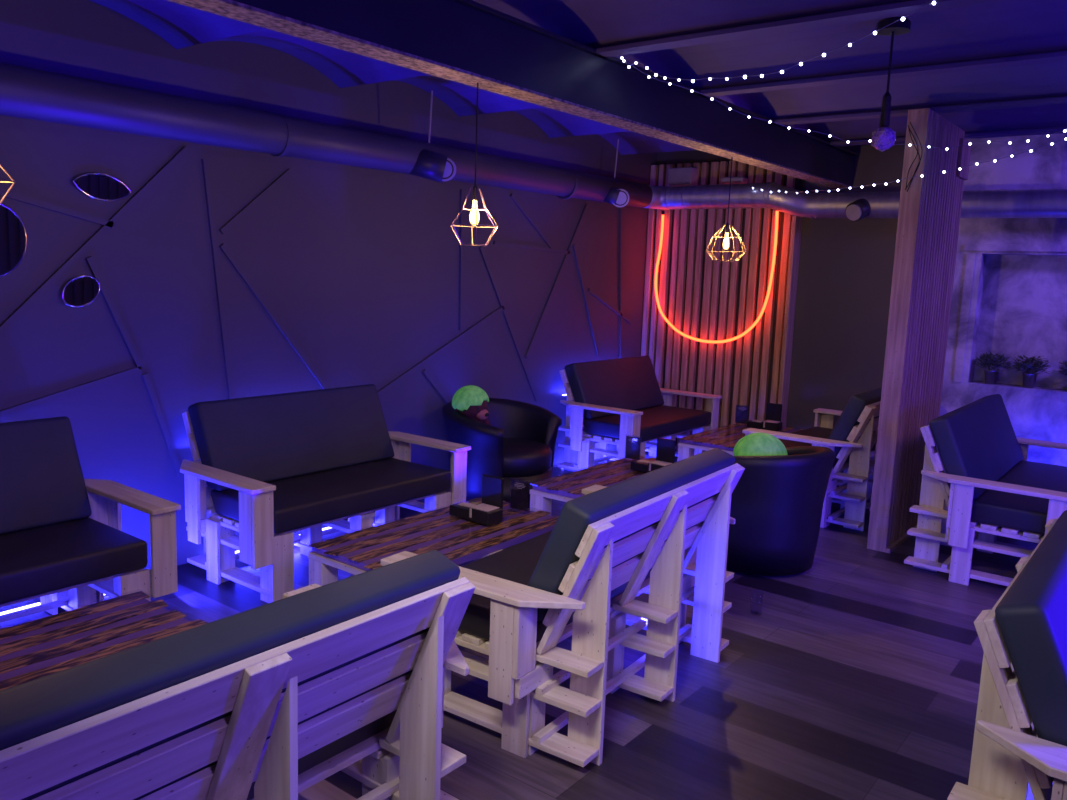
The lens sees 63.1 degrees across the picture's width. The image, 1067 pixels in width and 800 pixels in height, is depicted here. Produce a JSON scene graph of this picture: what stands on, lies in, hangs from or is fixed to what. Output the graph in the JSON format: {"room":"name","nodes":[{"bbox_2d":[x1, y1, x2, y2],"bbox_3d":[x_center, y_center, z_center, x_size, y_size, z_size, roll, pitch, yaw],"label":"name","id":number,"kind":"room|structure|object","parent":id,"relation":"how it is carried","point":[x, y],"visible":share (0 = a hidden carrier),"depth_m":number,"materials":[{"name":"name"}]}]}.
{"room":"entertainment venue","nodes":[
{"label":"entertainment venue","id":0,"kind":"room"},
{"bbox_2d":[0,0,656,611],"bbox_3d":[-1.557,-0.626,5.039,0.150,2.950,9.100,8,11,37],"label":"wall","id":1,"kind":"structure","parent":0,"point":[359,266],"depth_m":4.93,"materials":[{"name":"grey paint"}]},
{"bbox_2d":[0,204,26,276],"bbox_3d":[-2.383,-0.700,3.805,0.022,0.334,0.306,8,11,37],"label":"wall mirror","id":2,"kind":"object","parent":1,"relation":"attached to","point":[13,235],"visible":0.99,"depth_m":3.87,"materials":[{"name":"clear glass"}]},
{"bbox_2d":[61,275,99,306],"bbox_3d":[-2.156,-0.519,4.136,0.022,0.154,0.182,8,11,37],"label":"wall mirror","id":3,"kind":"object","parent":1,"relation":"attached to","point":[80,291],"visible":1,"depth_m":4.13,"materials":[{"name":"clear glass"}]},
{"bbox_2d":[73,172,130,200],"bbox_3d":[-2.064,-1.019,4.158,0.022,0.130,0.278,8,11,37],"label":"wall mirror","id":4,"kind":"object","parent":1,"relation":"attached to","point":[100,186],"visible":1,"depth_m":4.15,"materials":[{"name":"clear glass"}]},
{"bbox_2d":[0,146,631,476],"bbox_3d":[-0.860,-0.604,5.817,0.019,1.736,5.779,8,11,37],"label":"trim","id":5,"kind":"structure","parent":1,"relation":"attached to","point":[107,224],"depth_m":4.72,"materials":[{"name":"grey paint"}]},
{"bbox_2d":[0,451,1052,799],"bbox_3d":[1.353,1.300,2.988,7.570,0.050,9.100,8,11,37],"label":"floor","id":6,"kind":"structure","parent":0,"point":[857,676],"depth_m":3.47,"materials":[{"name":"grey wood"}]},
{"bbox_2d":[0,603,40,614],"bbox_3d":[-2.635,1.015,3.733,0.042,0.012,0.980,8,11,37],"label":"led strip","id":7,"kind":"object","parent":6,"relation":"on","point":[35,604],"visible":0.5,"depth_m":4.05,"materials":[{"name":"white plastic"}]},
{"bbox_2d":[0,416,180,622],"bbox_3d":[-2.295,0.618,3.400,0.819,0.919,1.500,8,11,37],"label":"sofa","id":8,"kind":"object","parent":6,"relation":"on","point":[63,543],"visible":0.8,"depth_m":3.71,"materials":[{"name":"black leather"}]},
{"bbox_2d":[0,416,91,534],"bbox_3d":[-2.466,0.353,3.502,0.286,0.438,1.224,8,11,37],"label":"cushion","id":9,"kind":"object","parent":8,"relation":"on","point":[43,486],"depth_m":3.80,"materials":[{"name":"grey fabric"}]},
{"bbox_2d":[0,517,147,603],"bbox_3d":[-2.212,0.672,3.341,0.564,0.120,1.224,8,11,37],"label":"seat cushion","id":10,"kind":"object","parent":8,"relation":"on","point":[37,560],"depth_m":3.50,"materials":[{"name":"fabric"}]},
{"bbox_2d":[0,591,207,690],"bbox_3d":[-1.602,1.007,2.626,0.608,0.426,1.210,8,11,37],"label":"table","id":11,"kind":"object","parent":6,"relation":"on","point":[38,648],"visible":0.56,"depth_m":2.85,"materials":[{"name":"brown wood"}]},
{"bbox_2d":[0,550,474,799],"bbox_3d":[-0.862,0.869,2.050,0.819,0.919,1.500,8,11,37],"label":"sofa","id":12,"kind":"object","parent":6,"relation":"on","point":[273,700],"visible":1,"depth_m":1.83,"materials":[{"name":"brown wood"}]},
{"bbox_2d":[247,710,396,799],"bbox_3d":[-0.948,0.898,2.122,0.564,0.120,1.224,8,11,37],"label":"seat cushion","id":13,"kind":"object","parent":12,"relation":"on","point":[320,763],"depth_m":2.29,"materials":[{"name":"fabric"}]},
{"bbox_2d":[180,384,470,602],"bbox_3d":[-1.159,0.444,4.849,0.819,0.919,1.500,8,11,37],"label":"sofa","id":14,"kind":"object","parent":6,"relation":"on","point":[266,469],"visible":0.91,"depth_m":4.65,"materials":[{"name":"brown wood"}]},
{"bbox_2d":[188,384,393,490],"bbox_3d":[-1.329,0.179,4.951,0.286,0.438,1.224,8,11,37],"label":"cushion","id":15,"kind":"object","parent":14,"relation":"on","point":[274,438],"depth_m":4.83,"materials":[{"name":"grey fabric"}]},
{"bbox_2d":[211,458,450,533],"bbox_3d":[-1.075,0.497,4.790,0.564,0.120,1.224,8,11,37],"label":"seat cushion","id":16,"kind":"object","parent":14,"relation":"on","point":[312,498],"depth_m":4.64,"materials":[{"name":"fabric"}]},
{"bbox_2d":[308,497,558,585],"bbox_3d":[-0.410,0.824,4.145,0.608,0.426,1.210,8,11,37],"label":"table","id":17,"kind":"object","parent":6,"relation":"on","point":[462,541],"visible":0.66,"depth_m":3.98,"materials":[{"name":"brown wood"}]},
{"bbox_2d":[458,557,482,566],"bbox_3d":[-0.412,0.906,4.159,0.590,0.044,0.980,8,11,37],"label":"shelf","id":18,"kind":"object","parent":17,"relation":"attached to","point":[473,560],"depth_m":4.52,"materials":[{"name":"brown wood"}]},
{"bbox_2d":[449,474,503,525],"bbox_3d":[-0.280,0.482,4.306,0.270,0.210,0.138,8,11,37],"label":"caddy","id":19,"kind":"object","parent":17,"relation":"on","point":[490,512],"visible":1,"depth_m":4.29,"materials":[{"name":"black plastic"}]},
{"bbox_2d":[449,502,502,525],"bbox_3d":[-0.289,0.555,4.308,0.270,0.065,0.110,8,11,37],"label":"tray","id":20,"kind":"object","parent":19,"relation":"on","point":[486,513],"depth_m":4.26,"materials":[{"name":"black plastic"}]},
{"bbox_2d":[510,479,528,510],"bbox_3d":[-0.072,0.489,4.455,0.116,0.168,0.070,7,10,32],"label":"menu stand","id":21,"kind":"object","parent":17,"relation":"on","point":[519,489],"visible":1,"depth_m":4.45,"materials":[{"name":"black plastic"}]},
{"bbox_2d":[442,398,561,509],"bbox_3d":[-0.245,0.387,6.130,0.777,0.720,0.892,7,10,32],"label":"tub chair","id":22,"kind":"object","parent":6,"relation":"on","point":[518,443],"visible":0.61,"depth_m":5.85,"materials":[{"name":"black leather"}]},
{"bbox_2d":[452,385,489,424],"bbox_3d":[-0.418,0.141,5.907,0.271,0.490,0.302,3,9,9],"label":"cushion","id":23,"kind":"object","parent":22,"relation":"on","point":[470,401],"visible":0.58,"depth_m":5.78,"materials":[{"name":"green fabric"}]},
{"bbox_2d":[380,448,744,766],"bbox_3d":[0.209,0.690,3.519,0.819,0.919,1.500,8,10,34],"label":"sofa","id":24,"kind":"object","parent":6,"relation":"on","point":[662,533],"visible":0.88,"depth_m":3.08,"materials":[{"name":"brown wood"}]},
{"bbox_2d":[458,530,651,642],"bbox_3d":[0.119,0.719,3.586,0.564,0.120,1.224,8,10,34],"label":"seat cushion","id":25,"kind":"object","parent":24,"relation":"on","point":[517,563],"depth_m":3.42,"materials":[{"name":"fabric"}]},
{"bbox_2d":[527,448,734,620],"bbox_3d":[0.404,0.477,3.356,0.286,0.438,1.224,8,10,34],"label":"cushion","id":26,"kind":"object","parent":24,"relation":"on","point":[646,533],"depth_m":3.13,"materials":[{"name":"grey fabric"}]},
{"bbox_2d":[530,456,655,514],"bbox_3d":[0.567,0.674,5.391,0.608,0.426,1.210,8,11,37],"label":"table","id":27,"kind":"object","parent":6,"relation":"on","point":[567,487],"visible":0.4,"depth_m":5.18,"materials":[{"name":"brown wood"}]},
{"bbox_2d":[623,435,640,460],"bbox_3d":[0.661,0.319,5.775,0.116,0.168,0.070,7,10,32],"label":"menu stand","id":28,"kind":"object","parent":27,"relation":"on","point":[632,453],"visible":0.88,"depth_m":5.77,"materials":[{"name":"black plastic"}]},
{"bbox_2d":[630,438,675,472],"bbox_3d":[0.755,0.348,5.461,0.270,0.210,0.138,9,11,40],"label":"caddy","id":29,"kind":"object","parent":27,"relation":"on","point":[665,451],"visible":0.71,"depth_m":5.45,"materials":[{"name":"black plastic"}]},
{"bbox_2d":[630,460,663,472],"bbox_3d":[0.745,0.421,5.463,0.270,0.065,0.110,9,11,40],"label":"tray","id":30,"kind":"object","parent":29,"relation":"on","point":[638,465],"depth_m":5.45,"materials":[{"name":"black plastic"}]},
{"bbox_2d":[557,355,721,471],"bbox_3d":[0.899,0.132,7.449,0.819,0.919,1.500,8,11,37],"label":"sofa","id":31,"kind":"object","parent":6,"relation":"on","point":[608,401],"visible":0.73,"depth_m":7.25,"materials":[{"name":"black leather"}]},
{"bbox_2d":[565,355,663,418],"bbox_3d":[0.728,-0.133,7.551,0.286,0.438,1.224,8,11,37],"label":"cushion","id":32,"kind":"object","parent":31,"relation":"on","point":[629,383],"depth_m":7.41,"materials":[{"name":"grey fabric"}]},
{"bbox_2d":[583,405,710,441],"bbox_3d":[0.983,0.186,7.389,0.564,0.120,1.224,8,11,37],"label":"seat cushion","id":33,"kind":"object","parent":31,"relation":"on","point":[657,421],"depth_m":7.14,"materials":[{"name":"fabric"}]},
{"bbox_2d":[677,423,802,461],"bbox_3d":[1.700,0.479,6.981,0.608,0.426,1.210,8,11,37],"label":"table","id":34,"kind":"object","parent":6,"relation":"on","point":[725,438],"visible":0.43,"depth_m":6.68,"materials":[{"name":"brown wood"}]},
{"bbox_2d":[734,404,748,424],"bbox_3d":[1.766,0.124,7.362,0.116,0.168,0.070,7,10,29],"label":"menu stand","id":35,"kind":"object","parent":34,"relation":"on","point":[741,411],"visible":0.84,"depth_m":7.36,"materials":[{"name":"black plastic"}]},
{"bbox_2d":[746,403,781,430],"bbox_3d":[1.918,0.133,7.195,0.270,0.210,0.138,8,10,34],"label":"caddy","id":36,"kind":"object","parent":34,"relation":"on","point":[772,422],"visible":0.96,"depth_m":7.18,"materials":[{"name":"black plastic"}]},
{"bbox_2d":[746,420,781,430],"bbox_3d":[1.910,0.205,7.197,0.270,0.065,0.110,8,10,34],"label":"tray","id":37,"kind":"object","parent":36,"relation":"on","point":[772,425],"depth_m":7.15,"materials":[{"name":"black plastic"}]},
{"bbox_2d":[718,446,835,575],"bbox_3d":[1.353,0.605,5.043,0.776,0.720,0.688,-3,10,-32],"label":"tub chair","id":38,"kind":"object","parent":6,"relation":"on","point":[777,501],"visible":0.74,"depth_m":4.77,"materials":[{"name":"black leather"}]},
{"bbox_2d":[733,433,787,455],"bbox_3d":[1.300,0.444,5.077,0.324,0.520,0.353,0,9,-16],"label":"cushion","id":39,"kind":"object","parent":38,"relation":"on","point":[754,444],"visible":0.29,"depth_m":4.93,"materials":[{"name":"green fabric"}]},
{"bbox_2d":[742,387,881,530],"bbox_3d":[2.232,0.333,6.414,0.819,0.919,1.500,8,11,37],"label":"sofa","id":40,"kind":"object","parent":6,"relation":"on","point":[853,438],"visible":0.39,"depth_m":5.83,"materials":[{"name":"brown wood"}]},
{"bbox_2d":[778,426,875,468],"bbox_3d":[2.146,0.361,6.485,0.564,0.120,1.224,8,11,37],"label":"seat cushion","id":41,"kind":"object","parent":40,"relation":"on","point":[820,432],"depth_m":6.66,"materials":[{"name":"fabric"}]},
{"bbox_2d":[827,387,881,456],"bbox_3d":[2.421,0.122,6.241,0.286,0.438,1.224,8,11,37],"label":"cushion","id":42,"kind":"object","parent":40,"relation":"on","point":[856,424],"depth_m":5.76,"materials":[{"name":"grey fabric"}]},
{"bbox_2d":[867,108,971,552],"bbox_3d":[2.597,-0.434,5.739,0.140,2.660,1.304,8,11,37],"label":"column","id":43,"kind":"structure","parent":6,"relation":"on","point":[929,213],"depth_m":5.38,"materials":[{"name":"brown wood"}]},
{"bbox_2d":[905,122,921,191],"bbox_3d":[2.217,-1.419,5.073,0.100,0.401,0.013,8,11,37],"label":"loose cable","id":44,"kind":"object","parent":43,"relation":"hanging from","point":[910,122],"visible":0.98,"depth_m":5.07,"materials":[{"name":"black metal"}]},
{"bbox_2d":[904,394,1066,585],"bbox_3d":[2.979,0.515,5.365,0.833,0.919,1.820,8,11,37],"label":"sofa","id":45,"kind":"object","parent":6,"relation":"on","point":[989,483],"visible":0.87,"depth_m":4.92,"materials":[{"name":"brown wood"}]},
{"bbox_2d":[929,394,1022,498],"bbox_3d":[2.814,0.251,5.463,0.286,0.438,1.544,8,11,37],"label":"cushion","id":46,"kind":"object","parent":45,"relation":"on","point":[977,439],"depth_m":5.13,"materials":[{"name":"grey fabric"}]},
{"bbox_2d":[971,460,1066,534],"bbox_3d":[3.068,0.570,5.302,0.564,0.120,1.544,8,11,37],"label":"seat cushion","id":47,"kind":"object","parent":45,"relation":"on","point":[1013,512],"depth_m":4.82,"materials":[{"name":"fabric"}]},
{"bbox_2d":[947,510,1066,799],"bbox_3d":[1.751,0.910,2.406,0.833,0.919,1.500,8,11,37],"label":"sofa","id":48,"kind":"object","parent":6,"relation":"on","point":[1019,749],"visible":1,"depth_m":2.08,"materials":[{"name":"brown wood"}]},
{"bbox_2d":[995,510,1066,780],"bbox_3d":[1.585,0.646,2.505,0.286,0.438,1.224,8,11,37],"label":"cushion","id":49,"kind":"object","parent":48,"relation":"on","point":[1031,614],"depth_m":2.07,"materials":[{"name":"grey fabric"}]},
{"bbox_2d":[89,0,1066,154],"bbox_3d":[1.458,-1.528,2.574,7.570,0.290,8.970,8,11,37],"label":"ceiling","id":50,"kind":"structure","parent":0,"point":[1008,27],"depth_m":4.38,"materials":[{"name":"grey paint"}]},
{"bbox_2d":[0,62,652,207],"bbox_3d":[-1.475,-1.511,4.332,0.341,0.568,8.061,8,11,37],"label":"ventilation duct","id":51,"kind":"object","parent":50,"relation":"hanging from","point":[25,92],"visible":1,"depth_m":4.49,"materials":[{"name":"grey metal"}]},
{"bbox_2d":[644,182,1066,221],"bbox_3d":[3.900,-1.349,5.779,7.117,0.321,0.452,8,10,34],"label":"duct","id":52,"kind":"object","parent":51,"relation":"attached to","point":[1015,203],"visible":0.87,"depth_m":6.85,"materials":[{"name":"metal"}]},
{"bbox_2d":[667,167,697,185],"bbox_3d":[1.325,-1.980,7.735,0.240,0.160,0.120,8,11,37],"label":"junction box","id":53,"kind":"object","parent":52,"relation":"on","point":[684,176],"visible":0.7,"depth_m":7.68,"materials":[{"name":"grey plastic"}]},
{"bbox_2d":[721,177,747,183],"bbox_3d":[1.714,-1.873,7.418,0.200,0.050,0.120,8,11,37],"label":"cable joiner","id":54,"kind":"object","parent":52,"relation":"on","point":[725,180],"visible":0.98,"depth_m":7.37,"materials":[{"name":"grey plastic"}]},
{"bbox_2d":[752,138,1066,193],"bbox_3d":[2.043,-1.473,5.787,0.489,0.212,2.877,-1,9,-21],"label":"string","id":55,"kind":"object","parent":52,"relation":"hanging from","point":[1064,138],"visible":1,"depth_m":4.99,"materials":[{"name":"white plastic"}]},
{"bbox_2d":[592,0,1005,57],"bbox_3d":[2.477,-1.326,2.411,5.520,0.070,0.100,8,11,37],"label":"ceiling beam","id":56,"kind":"structure","parent":50,"relation":"attached to","point":[908,7],"depth_m":3.49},
{"bbox_2d":[621,1,935,82],"bbox_3d":[0.930,-1.440,3.632,1.428,0.186,0.014,10,11,42],"label":"string","id":57,"kind":"object","parent":56,"relation":"hanging from","point":[933,2],"visible":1,"depth_m":3.52,"materials":[{"name":"white plastic"}]},
{"bbox_2d":[699,50,1066,96],"bbox_3d":[3.119,-1.425,3.229,5.520,0.070,0.100,8,11,37],"label":"trim","id":58,"kind":"structure","parent":50,"relation":"attached to","point":[1061,55],"depth_m":4.24,"materials":[{"name":"grey metal"}]},
{"bbox_2d":[871,17,910,151],"bbox_3d":[1.570,-1.386,3.848,0.140,0.557,0.140,8,11,37],"label":"pendant","id":59,"kind":"object","parent":50,"relation":"hanging from","point":[883,138],"visible":0.96,"depth_m":3.84,"materials":[{"name":"black metal"}]},
{"bbox_2d":[879,92,890,126],"bbox_3d":[1.567,-1.291,3.863,0.042,0.150,0.042,8,11,37],"label":"socket","id":60,"kind":"object","parent":59,"relation":"attached to","point":[886,101],"depth_m":3.85,"materials":[{"name":"black plastic"}]},
{"bbox_2d":[771,95,1066,125],"bbox_3d":[3.761,-1.523,4.048,5.520,0.070,0.100,8,11,37],"label":"trim","id":61,"kind":"structure","parent":50,"relation":"attached to","point":[1052,100],"depth_m":5.08,"materials":[{"name":"grey metal"}]},
{"bbox_2d":[828,126,1066,146],"bbox_3d":[4.403,-1.621,4.867,5.520,0.070,0.100,8,11,37],"label":"trim","id":62,"kind":"structure","parent":50,"relation":"attached to","point":[1049,130],"depth_m":5.84,"materials":[{"name":"grey metal"}]},
{"bbox_2d":[657,133,1066,473],"bbox_3d":[4.143,-0.591,6.177,7.470,2.950,0.320,8,11,37],"label":"wall","id":63,"kind":"structure","parent":0,"point":[1009,293],"depth_m":6.70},
{"bbox_2d":[641,161,802,451],"bbox_3d":[1.633,-0.782,7.847,1.440,2.660,0.148,8,11,37],"label":"cladding","id":64,"kind":"object","parent":63,"relation":"attached to","point":[704,298],"visible":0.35,"depth_m":7.75,"materials":[{"name":"brown wood"}]},
{"bbox_2d":[654,210,778,342],"bbox_3d":[1.598,-1.101,7.734,1.158,1.187,0.076,8,11,37],"label":"loop","id":65,"kind":"object","parent":64,"relation":"attached to","point":[663,212],"visible":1,"depth_m":7.72,"materials":[{"name":"orange plastic"}]},
{"bbox_2d":[974,351,1010,383],"bbox_3d":[3.503,-0.251,6.645,0.268,0.255,0.268,8,11,37],"label":"potted plant","id":66,"kind":"object","parent":63,"relation":"on","point":[990,374],"visible":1,"depth_m":6.61,"materials":[{"name":"green plant"}]},
{"bbox_2d":[1013,355,1050,387],"bbox_3d":[3.708,-0.215,6.495,0.264,0.244,0.256,5,9,19],"label":"potted plant","id":67,"kind":"object","parent":63,"relation":"on","point":[1029,379],"visible":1,"depth_m":6.46,"materials":[{"name":"green plant"}]},
{"bbox_2d":[1058,360,1066,374],"bbox_3d":[3.943,-0.183,6.306,0.262,0.252,0.268,8,11,37],"label":"potted plant","id":68,"kind":"object","parent":63,"relation":"on","point":[1065,365],"visible":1,"depth_m":6.34,"materials":[{"name":"green plant"}]},
{"bbox_3d":[-1.399,0.238,-0.853,7.720,2.980,0.100,8,11,37],"label":"wall","id":69,"kind":"structure","parent":0,"visible":0},
{"bbox_2d":[167,0,858,187],"bbox_3d":[-0.147,-1.447,3.636,0.175,0.265,8.790,8,11,37],"label":"steel beam","id":70,"kind":"structure","parent":69,"relation":"attached to","point":[467,42],"depth_m":3.76,"materials":[{"name":"black metal"}]},
{"bbox_2d":[0,164,15,203],"bbox_3d":[-1.415,-0.804,2.136,0.214,0.667,0.219,8,11,37],"label":"pendant lamp","id":71,"kind":"object","parent":70,"relation":"hanging from","point":[12,180],"visible":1,"depth_m":2.23,"materials":[{"name":"gold metal"}]},
{"bbox_2d":[450,83,498,245],"bbox_3d":[-0.241,-0.984,3.632,0.214,0.667,0.219,8,11,37],"label":"pendant lamp","id":72,"kind":"object","parent":70,"relation":"hanging from","point":[475,189],"visible":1,"depth_m":3.63,"materials":[{"name":"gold metal"}]},
{"bbox_2d":[473,185,477,200],"bbox_3d":[-0.245,-0.870,3.649,0.020,0.062,0.020,8,11,37],"label":"socket","id":73,"kind":"object","parent":72,"relation":"attached to","point":[475,189],"depth_m":3.64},
{"bbox_2d":[705,157,746,260],"bbox_3d":[1.239,-1.211,5.520,0.248,0.647,0.260,8,11,37],"label":"pendant lamp","id":74,"kind":"object","parent":70,"relation":"hanging from","point":[727,225],"visible":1,"depth_m":5.52,"materials":[{"name":"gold metal"}]},
{"bbox_2d":[623,60,1065,149],"bbox_3d":[1.563,-1.524,4.622,2.405,0.252,0.569,1,9,-9],"label":"string","id":75,"kind":"object","parent":70,"relation":"hanging from","point":[623,60],"visible":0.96,"depth_m":4.62,"materials":[{"name":"white plastic"}]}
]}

